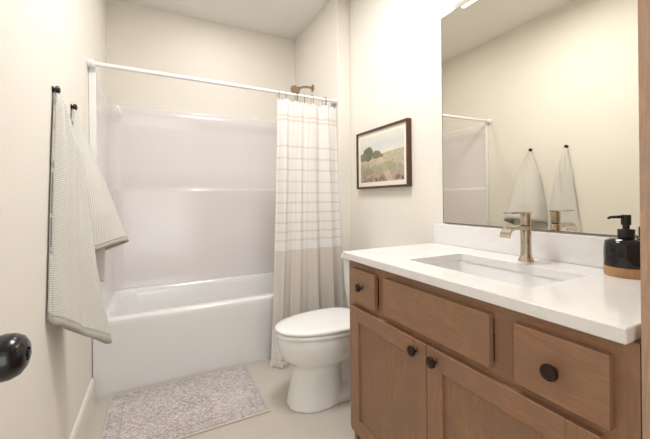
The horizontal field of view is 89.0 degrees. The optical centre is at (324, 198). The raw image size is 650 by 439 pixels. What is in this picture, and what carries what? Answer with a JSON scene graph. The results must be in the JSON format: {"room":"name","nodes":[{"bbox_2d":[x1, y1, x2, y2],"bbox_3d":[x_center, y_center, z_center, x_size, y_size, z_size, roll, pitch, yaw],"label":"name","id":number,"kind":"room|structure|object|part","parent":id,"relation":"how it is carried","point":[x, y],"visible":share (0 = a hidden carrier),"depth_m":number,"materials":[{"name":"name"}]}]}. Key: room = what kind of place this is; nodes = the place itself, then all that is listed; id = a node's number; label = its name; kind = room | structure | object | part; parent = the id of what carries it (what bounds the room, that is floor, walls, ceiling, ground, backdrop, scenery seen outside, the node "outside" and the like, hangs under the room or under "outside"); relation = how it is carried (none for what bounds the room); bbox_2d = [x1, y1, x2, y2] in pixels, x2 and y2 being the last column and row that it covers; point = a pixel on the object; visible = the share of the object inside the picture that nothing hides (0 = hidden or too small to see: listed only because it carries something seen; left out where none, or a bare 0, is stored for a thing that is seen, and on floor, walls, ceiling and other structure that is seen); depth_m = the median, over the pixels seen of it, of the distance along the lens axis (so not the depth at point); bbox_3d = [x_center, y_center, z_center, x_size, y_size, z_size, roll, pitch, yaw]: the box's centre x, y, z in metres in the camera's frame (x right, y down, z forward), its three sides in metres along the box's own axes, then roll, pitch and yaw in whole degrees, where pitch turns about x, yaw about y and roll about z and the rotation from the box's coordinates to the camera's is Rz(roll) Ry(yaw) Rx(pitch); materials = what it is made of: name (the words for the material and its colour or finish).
{"room":"bathroom","nodes":[
{"label":"bathroom","id":0,"kind":"room"},
{"bbox_2d":[0,0,106,438],"bbox_3d":[-0.665,-0.217,0.462,0.100,2.680,4.825,-1,0,-27],"label":"wall","id":1,"kind":"structure","parent":0,"point":[45,44],"depth_m":1.02,"materials":[{"name":"paint"}]},
{"bbox_2d":[52,86,60,93],"bbox_3d":[-0.972,-0.395,1.198,0.022,0.029,0.029,-1,0,-27],"label":"wall hook","id":2,"kind":"object","parent":1,"relation":"attached to","point":[57,89],"visible":1,"depth_m":1.19,"materials":[{"name":"black metal"}]},
{"bbox_2d":[47,92,111,343],"bbox_3d":[-0.903,0.101,1.232,0.160,0.987,0.244,-1,0,-27],"label":"bath towel","id":3,"kind":"object","parent":2,"relation":"hanging from","point":[76,303],"visible":1,"depth_m":1.19,"materials":[{"name":"white fabric"}]},
{"bbox_2d":[70,104,77,109],"bbox_3d":[-1.103,-0.404,1.455,0.022,0.029,0.029,-1,0,-27],"label":"wall hook","id":4,"kind":"object","parent":1,"relation":"attached to","point":[74,106],"visible":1,"depth_m":1.45,"materials":[{"name":"black metal"}]},
{"bbox_2d":[71,109,128,281],"bbox_3d":[-1.018,-0.005,1.496,0.212,0.795,0.294,-1,0,-27],"label":"bath towel","id":5,"kind":"object","parent":4,"relation":"hanging from","point":[108,232],"visible":0.6,"depth_m":1.47,"materials":[{"name":"white fabric"}]},
{"bbox_2d":[69,378,94,438],"bbox_3d":[-0.746,1.056,0.774,0.014,0.137,2.386,-1,0,-27],"label":"baseboard","id":6,"kind":"structure","parent":1,"relation":"attached to","point":[79,429],"depth_m":1.60,"materials":[{"name":"wood"}]},
{"bbox_2d":[106,0,295,120],"bbox_3d":[-0.949,-0.214,2.968,1.666,2.680,0.100,-1,0,-27],"label":"wall","id":7,"kind":"structure","parent":0,"point":[141,37],"depth_m":2.83,"materials":[{"name":"paint"}]},
{"bbox_2d":[84,358,354,438],"bbox_3d":[0.137,1.155,0.863,1.866,0.080,4.825,-1,0,-27],"label":"floor","id":8,"kind":"structure","parent":0,"point":[281,422],"depth_m":1.67,"materials":[{"name":"beige tile"}]},
{"bbox_2d":[92,272,273,399],"bbox_3d":[-0.783,0.904,2.545,1.551,0.441,0.788,-1,0,-27],"label":"bathtub","id":9,"kind":"object","parent":8,"relation":"on","point":[170,332],"visible":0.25,"depth_m":2.12,"materials":[{"name":"plastic"}]},
{"bbox_2d":[88,67,334,308],"bbox_3d":[-0.791,-0.030,2.540,1.555,1.426,0.801,-1,0,-27],"label":"shower surround","id":10,"kind":"object","parent":9,"relation":"on","point":[193,194],"visible":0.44,"depth_m":2.76,"materials":[{"name":"plastic"}]},
{"bbox_2d":[101,365,269,438],"bbox_3d":[-0.752,1.119,1.807,0.767,0.008,0.543,-1,0,-27],"label":"bath rug","id":11,"kind":"object","parent":8,"relation":"on","point":[184,408],"visible":1,"depth_m":1.77,"materials":[{"name":"grey fabric"}]},
{"bbox_2d":[275,254,350,413],"bbox_3d":[0.086,0.740,1.927,0.774,0.750,0.528,-1,0,-27],"label":"toilet","id":12,"kind":"object","parent":8,"relation":"on","point":[316,343],"visible":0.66,"depth_m":1.75,"materials":[{"name":"ceramic"}]},
{"bbox_3d":[-0.021,0.693,1.873,0.537,0.022,0.352,-1,0,-27],"label":"lid","id":13,"kind":"part","parent":12,"relation":"part of","materials":[{"name":"plastic"}]},
{"bbox_3d":[0.087,0.922,1.926,0.750,0.386,0.344,-1,0,-27],"label":"bowl","id":14,"kind":"part","parent":12,"relation":"part of","materials":[{"name":"ceramic"}]},
{"bbox_3d":[0.326,0.568,2.050,0.221,0.340,0.504,-1,0,-27],"label":"tank","id":15,"kind":"part","parent":12,"relation":"part of","materials":[{"name":"ceramic"}]},
{"bbox_2d":[349,260,641,438],"bbox_3d":[0.572,0.687,1.164,0.604,0.846,1.012,-1,0,-27],"label":"vanity cabinet","id":16,"kind":"object","parent":8,"relation":"on","point":[427,361],"visible":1,"depth_m":0.90,"materials":[{"name":"brown wood"}]},
{"bbox_3d":[0.141,0.367,1.369,0.027,0.035,0.035,-1,0,-27],"label":"knob","id":17,"kind":"part","parent":16,"relation":"part of","materials":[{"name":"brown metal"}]},
{"bbox_3d":[0.160,0.371,1.381,0.018,0.143,0.180,-1,0,-27],"label":"drawer","id":18,"kind":"part","parent":16,"relation":"part of","materials":[{"name":"brown wood"}]},
{"bbox_3d":[0.230,0.736,1.260,0.008,0.429,0.344,-1,0,-27],"label":"door panel","id":19,"kind":"part","parent":16,"relation":"part of","materials":[{"name":"brown wood"}]},
{"bbox_3d":[0.226,0.736,1.258,0.018,0.545,0.460,-1,0,-27],"label":"door","id":20,"kind":"part","parent":16,"relation":"part of","materials":[{"name":"brown wood"}]},
{"bbox_3d":[0.287,0.497,1.084,0.027,0.035,0.035,-1,0,-27],"label":"knob","id":21,"kind":"part","parent":16,"relation":"part of","materials":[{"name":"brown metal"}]},
{"bbox_3d":[0.326,0.496,1.007,0.027,0.035,0.035,-1,0,-27],"label":"knob","id":22,"kind":"part","parent":16,"relation":"part of","materials":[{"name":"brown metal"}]},
{"bbox_2d":[342,243,640,344],"bbox_3d":[0.570,0.249,1.184,0.584,0.030,1.024,-1,0,-27],"label":"countertop","id":23,"kind":"structure","parent":16,"relation":"on","point":[588,300],"depth_m":0.90,"materials":[{"name":"white stone"}]},
{"bbox_2d":[429,260,563,333],"bbox_3d":[0.562,0.338,1.145,0.334,0.145,0.515,-1,0,-27],"label":"sink","id":24,"kind":"object","parent":23,"relation":"in","point":[495,273],"visible":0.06,"depth_m":1.26,"materials":[{"name":"ceramic"}]},
{"bbox_2d":[499,211,533,261],"bbox_3d":[0.709,0.140,1.216,0.154,0.184,0.053,-1,0,-27],"label":"faucet","id":25,"kind":"object","parent":23,"relation":"on","point":[524,227],"visible":1,"depth_m":1.22,"materials":[{"name":"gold metal"}]},
{"bbox_3d":[0.693,0.119,1.208,0.118,0.041,0.039,-1,0,-27],"label":"spout","id":26,"kind":"part","parent":25,"relation":"part of","materials":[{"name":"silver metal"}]},
{"bbox_3d":[0.709,0.051,1.216,0.124,0.005,0.033,-1,0,-27],"label":"lever","id":27,"kind":"part","parent":25,"relation":"part of","materials":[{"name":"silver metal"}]},
{"bbox_2d":[603,215,640,279],"bbox_3d":[0.905,0.139,0.994,0.106,0.182,0.106,-1,0,-27],"label":"soap dispenser","id":28,"kind":"object","parent":23,"relation":"on","point":[621,253],"visible":0.89,"depth_m":0.97,"materials":[{"name":"black ceramic"}]},
{"bbox_2d":[603,237,639,269],"bbox_3d":[0.905,0.159,0.994,0.106,0.085,0.106,-1,0,-27],"label":"bottle","id":29,"kind":"object","parent":28,"relation":"on","point":[619,253],"depth_m":0.97,"materials":[{"name":"black ceramic"}]},
{"bbox_3d":[0.439,0.734,0.848,0.008,0.429,0.344,-1,0,-27],"label":"door panel","id":30,"kind":"part","parent":16,"relation":"part of","materials":[{"name":"brown wood"}]},
{"bbox_3d":[0.436,0.734,0.846,0.018,0.545,0.460,-1,0,-27],"label":"door","id":31,"kind":"part","parent":16,"relation":"part of","materials":[{"name":"brown wood"}]},
{"bbox_3d":[0.479,0.368,0.703,0.027,0.036,0.036,-1,0,-27],"label":"knob","id":32,"kind":"part","parent":16,"relation":"part of","materials":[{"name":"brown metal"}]},
{"bbox_3d":[0.501,0.367,0.711,0.018,0.143,0.188,-1,0,-27],"label":"drawer","id":33,"kind":"part","parent":16,"relation":"part of","materials":[{"name":"brown wood"}]},
{"bbox_2d":[638,0,649,438],"bbox_3d":[0.893,-0.044,0.517,0.604,2.300,0.436,-1,0,-27],"label":"linen cabinet","id":34,"kind":"object","parent":8,"relation":"on","point":[643,5],"visible":1,"depth_m":0.59,"materials":[{"name":"brown wood"}]},
{"bbox_2d":[117,0,328,39],"bbox_3d":[0.107,-1.605,0.863,1.866,0.080,4.825,-1,0,-27],"label":"ceiling","id":35,"kind":"structure","parent":0,"point":[288,19],"depth_m":2.74,"materials":[{"name":"paint"}]},
{"bbox_2d":[295,0,351,307],"bbox_3d":[-0.040,-0.224,2.898,0.109,2.680,0.850,-1,0,-27],"label":"wall","id":36,"kind":"structure","parent":0,"point":[322,50],"depth_m":2.54,"materials":[{"name":"paint"}]},
{"bbox_2d":[87,59,337,103],"bbox_3d":[-0.606,-0.743,2.161,1.555,0.060,0.042,-1,0,-27],"label":"curtain rod","id":37,"kind":"object","parent":36,"relation":"attached to","point":[90,63],"visible":0.99,"depth_m":2.05,"materials":[{"name":"metal"}]},
{"label":"curtain ring","id":38,"kind":"object","parent":37,"relation":"hanging from","visible":0},
{"bbox_2d":[270,98,343,368],"bbox_3d":[-0.124,0.205,2.327,0.572,1.818,0.144,-1,0,-27],"label":"shower curtain","id":39,"kind":"object","parent":38,"relation":"hanging from","point":[308,275],"visible":0.79,"depth_m":2.35,"materials":[{"name":"fabric"}]},
{"bbox_2d":[290,84,313,93],"bbox_3d":[-0.188,-0.934,2.825,0.214,0.129,0.092,-1,0,-31],"label":"shower","id":40,"kind":"object","parent":36,"relation":"attached to","point":[294,89],"visible":0.87,"depth_m":2.80,"materials":[{"name":"brown metal"}]},
{"bbox_2d":[349,0,639,249],"bbox_3d":[0.591,-0.230,1.887,0.100,2.680,3.425,-1,0,-27],"label":"wall","id":41,"kind":"structure","parent":0,"point":[396,75],"depth_m":2.02,"materials":[{"name":"paint"}]},
{"bbox_2d":[356,118,411,188],"bbox_3d":[0.368,-0.272,2.176,0.031,0.399,0.554,-1,0,-27],"label":"framed picture","id":42,"kind":"object","parent":41,"relation":"attached to","point":[383,153],"visible":1,"depth_m":2.12,"materials":[{"name":"multicoloured paper"}]},
{"bbox_2d":[361,127,403,182],"bbox_3d":[0.364,-0.271,2.174,0.001,0.311,0.466,-1,0,-27],"label":"painting","id":43,"kind":"object","parent":42,"relation":"attached to","point":[382,152],"depth_m":2.14},
{"bbox_2d":[434,223,611,267],"bbox_3d":[0.820,0.179,1.312,0.020,0.104,1.024,-1,0,-27],"label":"backsplash","id":44,"kind":"structure","parent":41,"relation":"attached to","point":[587,250],"depth_m":1.29,"materials":[{"name":"white stone"}]},
{"bbox_2d":[441,0,639,237],"bbox_3d":[0.829,-0.409,1.295,0.008,1.059,0.957,-1,0,-27],"label":"mirror","id":45,"kind":"object","parent":41,"relation":"attached to","point":[540,98],"visible":1,"depth_m":1.27,"materials":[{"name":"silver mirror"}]},
{"bbox_3d":[0.554,-0.230,0.014,1.666,2.680,0.120,-1,0,-27],"label":"wall","id":46,"kind":"structure","parent":0,"visible":0},
{"bbox_2d":[0,333,31,382],"bbox_3d":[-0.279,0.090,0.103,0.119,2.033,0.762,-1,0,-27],"label":"door knob","id":47,"kind":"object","parent":46,"relation":"in","point":[15,348],"depth_m":0.40,"materials":[{"name":"black metal"}]}
]}

